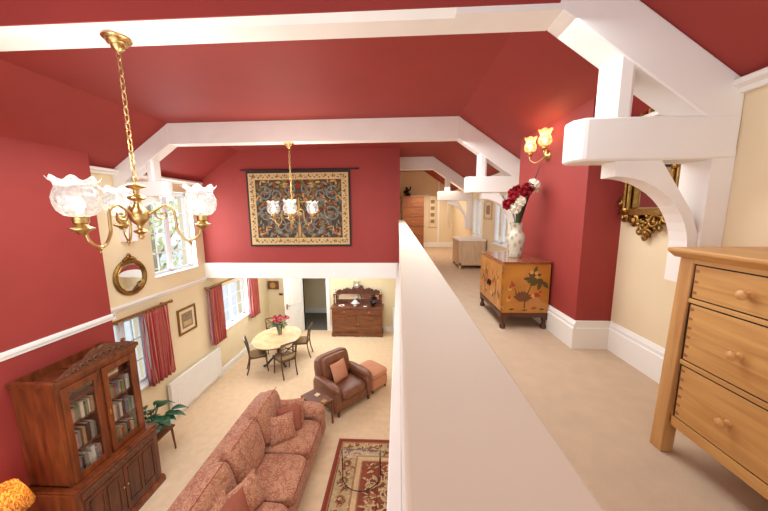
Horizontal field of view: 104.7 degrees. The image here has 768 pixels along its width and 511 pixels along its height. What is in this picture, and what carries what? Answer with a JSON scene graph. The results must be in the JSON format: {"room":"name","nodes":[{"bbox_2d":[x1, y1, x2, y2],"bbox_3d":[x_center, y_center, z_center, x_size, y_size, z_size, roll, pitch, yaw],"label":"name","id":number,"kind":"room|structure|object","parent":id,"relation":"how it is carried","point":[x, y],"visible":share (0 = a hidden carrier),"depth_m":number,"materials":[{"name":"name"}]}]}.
{"room":"gallery landing","nodes":[
{"label":"gallery landing","id":0,"kind":"room"},
{"bbox_2d":[0,136,114,510],"bbox_3d":[-4.248,1.427,1.414,0.229,4.841,5.970,0,8,3],"label":"wall","id":1,"kind":"structure","parent":0,"point":[53,280],"depth_m":3.44,"materials":[{"name":"red paint"}]},
{"bbox_2d":[0,313,114,361],"bbox_3d":[-4.119,1.327,1.403,0.030,0.090,5.990,0,8,3],"label":"trim","id":2,"kind":"structure","parent":1,"relation":"attached to","point":[11,353],"depth_m":3.58,"materials":[{"name":"white paint"}]},
{"bbox_2d":[91,173,269,420],"bbox_3d":[-4.384,1.077,4.268,0.320,4.712,11.700,0,8,3],"label":"wall","id":3,"kind":"structure","parent":0,"point":[191,347],"depth_m":5.95,"materials":[{"name":"beige paint"}]},
{"bbox_2d":[113,253,146,295],"bbox_3d":[-4.165,0.309,4.884,0.051,0.700,0.610,0,8,3],"label":"round mirror","id":4,"kind":"object","parent":3,"relation":"attached to","point":[130,275],"visible":1,"depth_m":4.85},
{"bbox_2d":[113,311,151,390],"bbox_3d":[-4.269,1.686,4.948,0.220,1.291,0.840,0,8,3],"label":"window","id":5,"kind":"structure","parent":3,"relation":"in","point":[119,328],"depth_m":5.25,"materials":[{"name":"white paint"}]},
{"bbox_2d":[113,299,172,324],"bbox_3d":[-4.109,0.952,5.015,0.153,0.068,1.292,0,8,3],"label":"pole","id":6,"kind":"object","parent":3,"relation":"attached to","point":[170,300],"visible":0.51,"depth_m":4.96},
{"bbox_2d":[140,304,175,386],"bbox_3d":[-4.066,1.577,5.361,0.126,1.382,0.576,0,8,3],"label":"curtain","id":7,"kind":"object","parent":6,"relation":"hanging from","point":[157,320],"visible":0.99,"depth_m":5.31,"materials":[{"name":"fabric"}]},
{"bbox_2d":[90,165,202,185],"bbox_3d":[-4.116,-1.388,5.296,0.120,0.090,2.530,0,8,3],"label":"trim","id":8,"kind":"structure","parent":3,"relation":"attached to","point":[93,169],"depth_m":5.07,"materials":[{"name":"white paint"}]},
{"bbox_2d":[111,277,206,312],"bbox_3d":[-4.139,0.708,5.593,0.040,0.085,2.450,0,8,3],"label":"trim","id":9,"kind":"structure","parent":3,"relation":"attached to","point":[168,291],"depth_m":5.36,"materials":[{"name":"white paint"}]},
{"bbox_2d":[148,192,198,278],"bbox_3d":[-4.227,-0.455,5.868,0.220,1.601,1.160,0,8,3],"label":"window","id":10,"kind":"structure","parent":3,"relation":"in","point":[188,225],"depth_m":6.07,"materials":[{"name":"white paint"}]},
{"bbox_2d":[176,303,197,336],"bbox_3d":[-4.113,1.335,6.200,0.027,0.540,0.530,0,8,3],"label":"framed picture","id":11,"kind":"object","parent":3,"relation":"attached to","point":[186,316],"visible":1,"depth_m":6.18},
{"bbox_2d":[181,310,192,328],"bbox_3d":[-4.114,1.335,6.200,0.002,0.320,0.310,0,8,3],"label":"print","id":12,"kind":"object","parent":11,"relation":"attached to","point":[187,315],"depth_m":6.18},
{"bbox_2d":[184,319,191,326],"bbox_3d":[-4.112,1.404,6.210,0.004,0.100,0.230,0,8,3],"label":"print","id":13,"kind":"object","parent":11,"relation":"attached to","point":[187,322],"depth_m":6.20},
{"bbox_2d":[167,347,222,423],"bbox_3d":[-4.055,2.732,6.457,0.114,0.800,1.660,0,8,3],"label":"radiator","id":14,"kind":"object","parent":3,"relation":"attached to","point":[186,387],"visible":0.92,"depth_m":6.32,"materials":[{"name":"metal"}]},
{"bbox_2d":[204,278,234,290],"bbox_3d":[-3.967,0.568,7.917,0.153,0.068,2.632,0,8,3],"label":"pole","id":15,"kind":"object","parent":3,"relation":"attached to","point":[217,284],"visible":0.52,"depth_m":7.07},
{"bbox_2d":[207,284,226,345],"bbox_3d":[-3.981,1.381,7.088,0.126,1.412,0.535,0,8,3],"label":"curtain","id":16,"kind":"object","parent":15,"relation":"hanging from","point":[218,331],"visible":0.98,"depth_m":7.02,"materials":[{"name":"fabric"}]},
{"bbox_2d":[248,278,260,317],"bbox_3d":[-3.893,1.113,8.886,0.126,1.402,0.535,0,8,3],"label":"curtain","id":17,"kind":"object","parent":15,"relation":"hanging from","point":[254,303],"visible":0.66,"depth_m":8.81,"materials":[{"name":"fabric"}]},
{"bbox_2d":[170,326,270,422],"bbox_3d":[-4.048,2.900,7.488,0.028,0.170,5.630,0,8,3],"label":"baseboard","id":18,"kind":"structure","parent":3,"relation":"attached to","point":[244,351],"depth_m":7.64,"materials":[{"name":"white paint"}]},
{"bbox_2d":[222,278,249,329],"bbox_3d":[-4.116,1.260,8.066,0.220,1.151,1.340,0,8,3],"label":"window","id":19,"kind":"structure","parent":3,"relation":"in","point":[243,290],"depth_m":8.43,"materials":[{"name":"white paint"}]},
{"bbox_2d":[139,313,393,510],"bbox_3d":[-1.031,3.328,5.293,6.270,0.104,13.400,0,8,3],"label":"floor","id":20,"kind":"structure","parent":0,"point":[209,418],"depth_m":6.06,"materials":[{"name":"beige carpet"}]},
{"bbox_2d":[5,337,165,510],"bbox_3d":[-3.681,2.302,3.800,0.657,2.410,1.150,0,8,3],"label":"bookcase","id":21,"kind":"object","parent":20,"relation":"on","point":[126,475],"visible":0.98,"depth_m":3.52,"materials":[{"name":"red wood"}]},
{"bbox_2d":[70,404,78,420],"bbox_3d":[-3.645,1.830,3.447,0.140,0.194,0.040,0,8,3],"label":"book","id":22,"kind":"object","parent":21,"relation":"on","point":[72,406],"visible":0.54,"depth_m":3.45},
{"bbox_2d":[70,401,84,417],"bbox_3d":[-3.634,1.821,3.506,0.140,0.195,0.037,0,8,3],"label":"book","id":23,"kind":"object","parent":21,"relation":"on","point":[80,406],"visible":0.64,"depth_m":3.49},
{"bbox_2d":[74,430,81,446],"bbox_3d":[-3.640,2.153,3.481,0.140,0.205,0.029,0,8,3],"label":"book","id":24,"kind":"object","parent":21,"relation":"on","point":[77,432],"visible":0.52,"depth_m":3.48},
{"bbox_2d":[74,426,87,443],"bbox_3d":[-3.630,2.138,3.531,0.140,0.219,0.030,0,8,3],"label":"book","id":25,"kind":"object","parent":21,"relation":"on","point":[81,428],"visible":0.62,"depth_m":3.52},
{"bbox_2d":[76,399,89,414],"bbox_3d":[-3.629,1.821,3.561,0.140,0.179,0.027,0,8,3],"label":"book","id":26,"kind":"object","parent":21,"relation":"on","point":[85,402],"visible":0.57,"depth_m":3.55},
{"bbox_2d":[76,421,91,439],"bbox_3d":[-3.639,2.126,3.591,0.140,0.226,0.039,0,8,3],"label":"book","id":27,"kind":"object","parent":21,"relation":"on","point":[87,424],"visible":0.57,"depth_m":3.58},
{"bbox_2d":[78,451,89,467],"bbox_3d":[-3.644,2.469,3.572,0.140,0.214,0.039,0,8,3],"label":"book","id":28,"kind":"object","parent":21,"relation":"in","point":[81,453],"visible":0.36,"depth_m":3.56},
{"bbox_2d":[81,395,94,411],"bbox_3d":[-3.624,1.802,3.619,0.140,0.200,0.034,0,8,3],"label":"book","id":29,"kind":"object","parent":21,"relation":"on","point":[91,400],"visible":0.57,"depth_m":3.61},
{"bbox_2d":[81,444,96,460],"bbox_3d":[-3.636,2.447,3.650,0.140,0.234,0.042,0,8,3],"label":"book","id":30,"kind":"object","parent":21,"relation":"in","point":[90,447],"visible":0.38,"depth_m":3.63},
{"bbox_2d":[82,419,95,437],"bbox_3d":[-3.632,2.120,3.629,0.140,0.228,0.036,0,8,3],"label":"book","id":31,"kind":"object","parent":21,"relation":"on","point":[90,421],"visible":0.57,"depth_m":3.62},
{"bbox_2d":[88,451,93,463],"bbox_3d":[-3.630,2.481,3.613,0.140,0.178,0.036,0,8,3],"label":"book","id":32,"kind":"object","parent":21,"relation":"in","point":[90,455],"visible":0.32,"depth_m":3.60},
{"bbox_2d":[89,442,102,455],"bbox_3d":[-3.622,2.451,3.722,0.140,0.206,0.035,0,8,3],"label":"book","id":33,"kind":"object","parent":21,"relation":"in","point":[98,444],"visible":0.41,"depth_m":3.71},
{"bbox_2d":[109,381,118,395],"bbox_3d":[-3.613,1.763,3.938,0.140,0.184,0.040,0,8,3],"label":"book","id":34,"kind":"object","parent":21,"relation":"on","point":[114,382],"visible":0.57,"depth_m":3.93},
{"bbox_2d":[112,401,122,416],"bbox_3d":[-3.622,2.077,4.007,0.140,0.202,0.039,0,8,3],"label":"book","id":35,"kind":"object","parent":21,"relation":"on","point":[119,403],"visible":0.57,"depth_m":4.01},
{"bbox_2d":[112,398,125,414],"bbox_3d":[-3.617,2.065,4.047,0.140,0.216,0.039,0,8,3],"label":"book","id":36,"kind":"object","parent":21,"relation":"on","point":[115,399],"visible":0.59,"depth_m":4.04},
{"bbox_2d":[114,379,124,391],"bbox_3d":[-3.605,1.763,4.021,0.140,0.160,0.038,0,8,3],"label":"book","id":37,"kind":"object","parent":21,"relation":"on","point":[122,385],"visible":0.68,"depth_m":4.01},
{"bbox_2d":[117,420,129,432],"bbox_3d":[-3.601,2.386,4.103,0.140,0.224,0.033,0,8,3],"label":"book","id":38,"kind":"object","parent":21,"relation":"in","point":[120,421],"visible":0.38,"depth_m":4.08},
{"bbox_2d":[117,373,129,386],"bbox_3d":[-3.619,1.730,4.112,0.140,0.199,0.035,0,8,3],"label":"book","id":39,"kind":"object","parent":21,"relation":"on","point":[125,375],"visible":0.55,"depth_m":4.09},
{"bbox_2d":[123,395,134,407],"bbox_3d":[-3.598,2.064,4.181,0.140,0.178,0.039,0,8,3],"label":"book","id":40,"kind":"object","parent":21,"relation":"on","point":[131,396],"visible":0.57,"depth_m":4.17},
{"bbox_2d":[157,424,176,448],"bbox_3d":[-3.850,3.138,4.872,0.540,0.451,0.490,0,8,3],"label":"table","id":41,"kind":"object","parent":20,"relation":"on","point":[166,428],"visible":0.27,"depth_m":4.96,"materials":[{"name":"brown wood"}]},
{"bbox_2d":[143,400,188,432],"bbox_3d":[-3.732,2.683,4.861,0.726,0.449,0.726,2,9,16],"label":"potted plant","id":42,"kind":"object","parent":41,"relation":"on","point":[160,420],"visible":0.5,"depth_m":4.88,"materials":[{"name":"green plant"}]},
{"bbox_2d":[167,388,325,510],"bbox_3d":[-1.678,2.911,4.039,1.158,1.102,2.760,0,8,3],"label":"sofa","id":43,"kind":"object","parent":20,"relation":"on","point":[283,469],"visible":0.73,"depth_m":3.98,"materials":[{"name":"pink fabric"}]},
{"bbox_2d":[179,462,236,510],"bbox_3d":[-1.923,2.775,3.289,0.314,0.612,0.725,0,8,3],"label":"cushion","id":44,"kind":"object","parent":43,"relation":"on","point":[219,476],"depth_m":3.26,"materials":[{"name":"fabric"}]},
{"bbox_2d":[211,489,227,510],"bbox_3d":[-1.821,2.854,3.198,0.204,0.363,0.380,2,9,18],"label":"cushion","id":45,"kind":"object","parent":43,"relation":"on","point":[221,500],"visible":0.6,"depth_m":3.25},
{"bbox_2d":[219,486,249,510],"bbox_3d":[-1.677,2.902,3.279,0.227,0.368,0.400,4,10,29],"label":"cushion","id":46,"kind":"object","parent":43,"relation":"on","point":[237,502],"visible":0.96,"depth_m":3.32,"materials":[{"name":"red fabric"}]},
{"bbox_2d":[220,419,264,484],"bbox_3d":[-1.887,2.669,4.014,0.314,0.612,0.725,0,8,3],"label":"cushion","id":47,"kind":"object","parent":43,"relation":"on","point":[244,452],"depth_m":3.92,"materials":[{"name":"fabric"}]},
{"bbox_2d":[226,469,264,510],"bbox_3d":[-1.626,2.859,3.503,0.227,0.368,0.400,3,9,24],"label":"cushion","id":48,"kind":"object","parent":43,"relation":"on","point":[254,495],"visible":0.79,"depth_m":3.51,"materials":[{"name":"fabric"}]},
{"bbox_2d":[250,389,280,444],"bbox_3d":[-1.852,2.563,4.739,0.314,0.612,0.725,0,8,3],"label":"cushion","id":49,"kind":"object","parent":43,"relation":"on","point":[265,408],"depth_m":4.53,"materials":[{"name":"fabric"}]},
{"bbox_2d":[254,502,287,510],"bbox_3d":[-1.559,3.147,3.326,0.850,0.220,0.721,0,8,3],"label":"seat cushion","id":50,"kind":"object","parent":43,"relation":"on","point":[264,506],"depth_m":3.56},
{"bbox_2d":[255,454,306,506],"bbox_3d":[-1.523,3.041,4.051,0.850,0.220,0.721,0,8,3],"label":"seat cushion","id":51,"kind":"object","parent":43,"relation":"on","point":[280,477],"depth_m":3.96,"materials":[{"name":"fabric"}]},
{"bbox_2d":[270,411,295,446],"bbox_3d":[-1.591,2.695,4.620,0.400,0.360,0.236,-5,9,-28],"label":"cushion","id":52,"kind":"object","parent":43,"relation":"on","point":[282,428],"visible":0.94,"depth_m":4.56,"materials":[{"name":"fabric"}]},
{"bbox_2d":[276,404,301,430],"bbox_3d":[-1.541,2.666,4.816,0.400,0.368,0.227,-3,9,-17],"label":"cushion","id":53,"kind":"object","parent":43,"relation":"on","point":[296,409],"visible":0.49,"depth_m":4.80,"materials":[{"name":"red fabric"}]},
{"bbox_2d":[280,397,303,422],"bbox_3d":[-1.554,2.624,4.972,0.420,0.394,0.222,-2,8,-9],"label":"cushion","id":54,"kind":"object","parent":43,"relation":"on","point":[289,402],"visible":0.35,"depth_m":4.96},
{"bbox_2d":[264,420,320,457],"bbox_3d":[-1.488,2.935,4.775,0.850,0.220,0.721,0,8,3],"label":"seat cushion","id":55,"kind":"object","parent":43,"relation":"on","point":[304,443],"depth_m":4.55,"materials":[{"name":"fabric"}]},
{"bbox_2d":[243,335,268,375],"bbox_3d":[-3.276,2.504,7.594,0.544,0.920,0.439,-4,9,-25],"label":"dining chair","id":56,"kind":"object","parent":20,"relation":"on","point":[257,353],"visible":0.94,"depth_m":7.51,"materials":[{"name":"brown wood"}]},
{"bbox_2d":[252,326,301,367],"bbox_3d":[-2.846,2.527,7.997,1.200,0.739,1.520,0,8,3],"label":"dining table","id":57,"kind":"object","parent":20,"relation":"on","point":[269,339],"visible":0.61,"depth_m":7.84,"materials":[{"name":"stone"}]},
{"bbox_3d":[-2.826,2.027,8.024,0.170,0.240,0.170,0,8,3],"label":"glass vase","id":58,"kind":"object","parent":57,"relation":"on","visible":0},
{"bbox_2d":[271,314,289,333],"bbox_3d":[-2.805,1.856,7.998,0.486,0.548,0.454,0,8,3],"label":"bunch","id":59,"kind":"object","parent":58,"relation":"in","point":[275,321],"visible":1,"depth_m":7.97,"materials":[{"name":"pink plant"}]},
{"bbox_2d":[273,340,297,380],"bbox_3d":[-2.452,2.527,7.387,0.439,0.920,0.544,-8,11,-43],"label":"dining chair","id":60,"kind":"object","parent":20,"relation":"on","point":[286,356],"visible":1,"depth_m":7.28,"materials":[{"name":"brown wood"}]},
{"bbox_2d":[292,322,313,357],"bbox_3d":[-2.294,2.381,8.377,0.544,0.920,0.439,-1,8,-3],"label":"dining chair","id":61,"kind":"object","parent":20,"relation":"on","point":[302,340],"visible":0.78,"depth_m":8.26,"materials":[{"name":"brown wood"}]},
{"bbox_2d":[301,388,333,423],"bbox_3d":[-1.286,2.967,5.718,0.560,0.500,0.360,7,11,42],"label":"table","id":62,"kind":"object","parent":20,"relation":"on","point":[309,396],"visible":0.66,"depth_m":5.67,"materials":[{"name":"brown wood"}]},
{"bbox_2d":[313,347,371,417],"bbox_3d":[-0.898,2.630,6.340,0.928,0.982,1.020,7,11,43],"label":"armchair","id":63,"kind":"object","parent":20,"relation":"on","point":[358,382],"visible":0.89,"depth_m":6.21,"materials":[{"name":"brown leather"}]},
{"bbox_2d":[320,350,349,380],"bbox_3d":[-1.060,2.398,6.461,0.245,0.533,0.700,7,11,43],"label":"cushion","id":64,"kind":"object","parent":63,"relation":"on","point":[329,358],"depth_m":6.32,"materials":[{"name":"brown leather"}]},
{"bbox_2d":[330,357,347,383],"bbox_3d":[-0.946,2.447,6.288,0.208,0.399,0.420,5,10,35],"label":"cushion","id":65,"kind":"object","parent":63,"relation":"on","point":[338,369],"visible":0.99,"depth_m":6.20,"materials":[{"name":"fabric"}]},
{"bbox_2d":[332,373,364,398],"bbox_3d":[-0.808,2.734,6.269,0.680,0.195,0.660,7,11,43],"label":"seat cushion","id":66,"kind":"object","parent":63,"relation":"on","point":[353,385],"depth_m":6.13,"materials":[{"name":"brown leather"}]},
{"bbox_2d":[321,438,388,510],"bbox_3d":[0.257,3.485,3.694,2.260,0.033,3.120,0,8,3],"label":"rug","id":67,"kind":"object","parent":20,"relation":"on","point":[361,466],"visible":0.39,"depth_m":4.50,"materials":[{"name":"fabric"}]},
{"bbox_2d":[327,449,380,510],"bbox_3d":[-0.374,3.233,3.901,0.620,0.449,1.259,0,8,3],"label":"glass coffee table","id":68,"kind":"object","parent":67,"relation":"on","point":[341,449],"visible":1,"depth_m":4.32,"materials":[{"name":"brown metal"}]},
{"bbox_2d":[330,285,383,336],"bbox_3d":[-0.870,1.808,9.732,1.700,1.630,0.501,0,8,3],"label":"sideboard","id":69,"kind":"object","parent":20,"relation":"on","point":[349,319],"visible":0.99,"depth_m":9.60,"materials":[{"name":"brown wood"}]},
{"bbox_2d":[360,360,386,393],"bbox_3d":[-0.306,2.803,6.910,0.650,0.465,0.530,7,11,43],"label":"footstool","id":70,"kind":"object","parent":20,"relation":"on","point":[379,375],"visible":0.57,"depth_m":6.75,"materials":[{"name":"fabric"}]},
{"bbox_2d":[360,360,386,379],"bbox_3d":[-0.308,2.639,6.887,0.650,0.135,0.530,7,11,43],"label":"cushion","id":71,"kind":"object","parent":70,"relation":"on","point":[378,371],"depth_m":6.79,"materials":[{"name":"fabric"}]},
{"bbox_3d":[-3.811,3.326,3.132,0.360,0.580,0.360,0,8,3],"label":"side table","id":72,"kind":"object","parent":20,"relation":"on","visible":0},
{"bbox_2d":[0,479,35,510],"bbox_3d":[-3.816,2.682,3.038,0.348,0.720,0.348,0,8,3],"label":"table lamp","id":73,"kind":"object","parent":72,"relation":"on","point":[15,495],"visible":1,"depth_m":3.01,"materials":[{"name":"orange glass"}]},
{"bbox_2d":[200,147,399,262],"bbox_3d":[-1.880,-1.026,6.580,4.460,2.565,0.120,0,8,3],"label":"wall","id":74,"kind":"structure","parent":0,"point":[375,186],"depth_m":6.50,"materials":[{"name":"red paint"}]},
{"bbox_2d":[240,168,358,245],"bbox_3d":[-1.820,-1.038,6.482,2.600,1.677,0.057,0,8,3],"label":"tapestry","id":75,"kind":"object","parent":74,"relation":"attached to","point":[331,226],"visible":0.91,"depth_m":6.45,"materials":[{"name":"fabric"}]},
{"bbox_2d":[204,263,398,278],"bbox_3d":[-1.887,0.339,6.694,4.430,0.350,0.050,0,8,3],"label":"trim","id":76,"kind":"structure","parent":74,"relation":"attached to","point":[212,270],"depth_m":6.67,"materials":[{"name":"white paint"}]},
{"bbox_2d":[304,278,326,307],"bbox_3d":[-2.459,1.173,11.027,2.800,2.540,1.780,0,8,3],"label":"wall","id":77,"kind":"structure","parent":0,"point":[314,288],"depth_m":11.89,"materials":[{"name":"beige paint"}]},
{"bbox_2d":[305,308,326,312],"bbox_3d":[-2.411,2.219,11.962,2.600,0.200,0.030,0,8,3],"label":"baseboard","id":78,"kind":"structure","parent":77,"relation":"attached to","point":[307,310],"depth_m":11.96,"materials":[{"name":"white paint"}]},
{"bbox_2d":[267,278,395,325],"bbox_3d":[-0.802,1.308,10.005,6.270,2.540,0.120,0,8,3],"label":"wall","id":79,"kind":"structure","parent":0,"point":[276,301],"depth_m":9.95,"materials":[{"name":"beige paint"}]},
{"bbox_2d":[267,281,278,288],"bbox_3d":[-3.741,1.000,10.003,0.360,0.280,0.078,0,8,3],"label":"picture","id":80,"kind":"object","parent":79,"relation":"attached to","point":[271,284],"visible":1,"depth_m":9.97,"materials":[{"name":"brown wood"}]},
{"bbox_2d":[283,278,304,331],"bbox_3d":[-2.943,1.618,9.735,0.150,2.020,0.720,5,10,34],"label":"door","id":81,"kind":"structure","parent":79,"relation":"in","point":[293,287],"depth_m":9.70,"materials":[{"name":"white paint"}]},
{"bbox_2d":[302,278,330,330],"bbox_3d":[-2.339,1.494,10.097,1.030,2.170,0.160,0,8,3],"label":"trim","id":82,"kind":"structure","parent":79,"relation":"attached to","point":[327,279],"depth_m":10.05,"materials":[{"name":"white paint"}]},
{"bbox_2d":[271,326,393,330],"bbox_3d":[-0.795,2.491,10.104,6.270,0.170,0.025,0,8,3],"label":"baseboard","id":83,"kind":"structure","parent":79,"relation":"attached to","point":[385,328],"depth_m":10.04,"materials":[{"name":"white paint"}]},
{"bbox_2d":[0,0,767,190],"bbox_3d":[-1.099,-1.546,4.052,6.870,0.980,12.350,0,8,3],"label":"ceiling","id":84,"kind":"structure","parent":0,"point":[508,86],"depth_m":2.97,"materials":[{"name":"red paint"}]},
{"bbox_2d":[112,116,519,241],"bbox_3d":[-1.075,-1.113,4.537,6.268,1.773,0.193,0,8,3],"label":"roof truss","id":85,"kind":"object","parent":84,"relation":"attached to","point":[147,157],"visible":0.72,"depth_m":4.36,"materials":[{"name":"wood"}]},
{"bbox_2d":[266,142,317,227],"bbox_3d":[-1.480,-1.067,4.527,0.798,1.257,0.798,0,8,3],"label":"chandelier","id":86,"kind":"object","parent":85,"relation":"hanging from","point":[288,204],"visible":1,"depth_m":4.64,"materials":[{"name":"gold metal"}]},
{"bbox_2d":[0,0,744,281],"bbox_3d":[-1.207,-0.719,1.836,6.268,1.773,0.199,0,8,3],"label":"roof truss","id":87,"kind":"object","parent":84,"relation":"attached to","point":[635,51],"visible":0.94,"depth_m":1.64,"materials":[{"name":"white paint"}]},
{"bbox_2d":[43,31,216,252],"bbox_3d":[-1.599,-0.662,1.774,0.841,1.262,0.766,0,8,3],"label":"chandelier","id":88,"kind":"object","parent":87,"relation":"hanging from","point":[136,213],"visible":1,"depth_m":1.84,"materials":[{"name":"gold metal"}]},
{"bbox_2d":[400,157,472,228],"bbox_3d":[1.305,-1.564,7.491,1.804,1.773,0.193,0,8,3],"label":"roof truss","id":89,"kind":"object","parent":84,"relation":"attached to","point":[406,163],"visible":0.88,"depth_m":7.35,"materials":[{"name":"wood"}]},
{"bbox_2d":[399,251,405,510],"bbox_3d":[0.177,0.358,2.320,0.100,1.020,8.500,0,8,3],"label":"wall","id":90,"kind":"structure","parent":0,"point":[401,374],"depth_m":1.00,"materials":[{"name":"white paint"}]},
{"bbox_2d":[387,264,401,510],"bbox_3d":[0.101,0.955,2.386,0.059,0.340,8.450,0,8,3],"label":"trim","id":91,"kind":"structure","parent":90,"relation":"attached to","point":[394,491],"depth_m":1.57,"materials":[{"name":"white paint"}]},
{"bbox_2d":[399,220,603,510],"bbox_3d":[0.171,-0.151,2.246,0.113,0.015,8.500,0,8,3],"label":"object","id":92,"kind":"structure","parent":90,"relation":"on","point":[474,441],"depth_m":0.24,"materials":[{"name":"paint"}]},
{"bbox_2d":[400,171,452,241],"bbox_3d":[1.348,-1.571,10.126,1.980,2.565,0.100,0,8,3],"label":"wall","id":93,"kind":"structure","parent":0,"point":[421,183],"depth_m":10.02,"materials":[{"name":"beige paint"}]},
{"bbox_2d":[429,195,436,227],"bbox_3d":[1.650,-1.490,10.058,0.250,1.080,0.024,0,8,3],"label":"framed picture","id":94,"kind":"object","parent":93,"relation":"attached to","point":[432,198],"visible":1,"depth_m":10.05,"materials":[{"name":"brown wood"}]},
{"bbox_2d":[424,242,450,246],"bbox_3d":[1.839,-0.373,10.216,0.950,0.160,0.020,0,8,3],"label":"baseboard","id":95,"kind":"structure","parent":93,"relation":"attached to","point":[426,244],"depth_m":10.21,"materials":[{"name":"white paint"}]},
{"bbox_2d":[437,181,439,246],"bbox_3d":[1.850,-1.384,10.063,0.050,2.204,0.030,0,8,3],"label":"trim","id":96,"kind":"structure","parent":93,"relation":"attached to","point":[438,181],"depth_m":10.09,"materials":[{"name":"white paint"}]},
{"bbox_2d":[447,204,450,226],"bbox_3d":[2.195,-1.353,10.053,0.120,0.780,0.022,0,8,3],"label":"wall mirror","id":97,"kind":"object","parent":93,"relation":"attached to","point":[448,205],"visible":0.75,"depth_m":10.04,"materials":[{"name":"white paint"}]},
{"bbox_2d":[517,97,623,320],"bbox_3d":[1.847,-0.320,3.166,0.299,2.089,1.410,0,8,3],"label":"wall","id":98,"kind":"structure","parent":0,"point":[573,221],"depth_m":2.61,"materials":[{"name":"red paint"}]},
{"bbox_2d":[524,127,552,162],"bbox_3d":[1.595,-1.104,3.039,0.190,0.282,0.448,0,8,3],"label":"wall sconce","id":99,"kind":"object","parent":98,"relation":"attached to","point":[544,141],"visible":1,"depth_m":3.01,"materials":[{"name":"glass"}]},
{"bbox_2d":[532,304,576,348],"bbox_3d":[1.691,0.592,3.293,0.028,0.250,1.438,0,8,3],"label":"baseboard","id":100,"kind":"structure","parent":98,"relation":"attached to","point":[559,324],"depth_m":2.77,"materials":[{"name":"white paint"}]},
{"bbox_2d":[575,320,609,348],"bbox_3d":[1.810,0.694,2.589,0.280,0.250,0.028,0,8,3],"label":"baseboard","id":101,"kind":"structure","parent":98,"relation":"attached to","point":[589,334],"depth_m":2.58,"materials":[{"name":"white paint"}]},
{"bbox_2d":[424,247,767,510],"bbox_3d":[-1.083,0.608,4.316,6.270,0.030,12.250,0,8,3],"label":"floor","id":102,"kind":"structure","parent":0,"point":[598,407],"depth_m":1.73,"materials":[{"name":"carpet"}]},
{"bbox_2d":[401,196,424,247],"bbox_3d":[0.959,-1.113,9.938,0.760,1.720,0.402,0,8,3],"label":"chest","id":103,"kind":"object","parent":102,"relation":"on","point":[412,206],"visible":0.73,"depth_m":9.74,"materials":[{"name":"brown wood"}]},
{"bbox_2d":[452,236,486,268],"bbox_3d":[1.858,-0.077,6.573,0.575,0.625,0.805,0,8,3],"label":"chest","id":104,"kind":"object","parent":102,"relation":"on","point":[467,250],"visible":0.8,"depth_m":6.21,"materials":[{"name":"brown wood"}]},
{"bbox_2d":[479,251,552,328],"bbox_3d":[1.440,0.352,3.391,0.503,0.700,0.804,0,8,3],"label":"base cabinet","id":105,"kind":"object","parent":102,"relation":"on","point":[512,287],"visible":0.99,"depth_m":3.02,"materials":[{"name":"orange wood"}]},
{"bbox_2d":[506,222,525,257],"bbox_3d":[1.447,-0.171,3.253,0.192,0.376,0.192,0,8,3],"label":"vase","id":106,"kind":"object","parent":105,"relation":"on","point":[516,237],"visible":0.98,"depth_m":3.19,"materials":[{"name":"ceramic"}]},
{"bbox_2d":[502,164,540,222],"bbox_3d":[1.465,-0.619,3.127,0.430,0.700,0.273,0,8,3],"label":"bunch","id":107,"kind":"object","parent":106,"relation":"in","point":[516,203],"visible":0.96,"depth_m":3.08,"materials":[{"name":"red plant"}]},
{"bbox_2d":[650,247,767,499],"bbox_3d":[1.594,0.545,0.935,0.530,1.025,1.105,0,8,3],"label":"dresser","id":108,"kind":"object","parent":102,"relation":"on","point":[713,389],"visible":1,"depth_m":1.22,"materials":[{"name":"brown wood"}]},
{"bbox_2d":[452,85,767,347],"bbox_3d":[2.192,-0.365,4.064,0.300,1.912,12.350,0,8,3],"label":"wall","id":109,"kind":"structure","parent":0,"point":[642,304],"depth_m":2.07,"materials":[{"name":"beige paint"}]},
{"bbox_2d":[471,198,483,237],"bbox_3d":[2.200,-0.876,6.923,0.095,0.901,0.890,0,8,3],"label":"window","id":110,"kind":"structure","parent":109,"relation":"in","point":[478,200],"depth_m":6.94,"materials":[{"name":"white paint"}]},
{"bbox_2d":[484,200,492,219],"bbox_3d":[2.124,-0.931,6.053,0.027,0.380,0.480,0,8,3],"label":"framed picture","id":111,"kind":"object","parent":109,"relation":"attached to","point":[487,204],"visible":0.89,"depth_m":6.03,"materials":[{"name":"brown wood"}]},
{"bbox_2d":[492,195,508,247],"bbox_3d":[2.120,-0.618,5.295,0.095,0.901,0.750,0,8,3],"label":"window","id":112,"kind":"structure","parent":109,"relation":"in","point":[501,242],"depth_m":5.32,"materials":[{"name":"white paint"}]},
{"bbox_2d":[607,321,664,383],"bbox_3d":[1.847,1.021,0.342,0.028,0.250,4.560,0,8,3],"label":"baseboard","id":113,"kind":"structure","parent":109,"relation":"attached to","point":[644,355],"depth_m":2.26,"materials":[{"name":"white paint"}]},
{"bbox_2d":[617,108,680,240],"bbox_3d":[1.906,-0.599,2.116,0.076,0.999,0.601,0,8,3],"label":"gilt mirror","id":114,"kind":"object","parent":109,"relation":"attached to","point":[647,219],"visible":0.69,"depth_m":2.19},
{"bbox_2d":[641,66,767,116],"bbox_3d":[1.811,-0.684,0.095,0.070,0.075,4.560,0,8,3],"label":"trim","id":115,"kind":"structure","parent":109,"relation":"attached to","point":[758,79],"depth_m":1.50,"materials":[{"name":"white paint"}]},
{"label":"outside","id":116,"kind":"structure","parent":0,"visible":0},
{"bbox_2d":[113,245,238,378],"bbox_3d":[-21.831,2.891,11.612,35.240,0.100,60.000,0,8,3],"label":"gravel","id":117,"kind":"object","parent":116,"point":[163,256],"depth_m":14.16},
{"bbox_2d":[147,196,183,271],"bbox_3d":[-7.701,-0.255,9.826,3.424,6.410,3.306,0,8,3],"label":"tree","id":118,"kind":"object","parent":117,"relation":"on","point":[160,241],"visible":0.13,"depth_m":9.79,"materials":[{"name":"green plant"}]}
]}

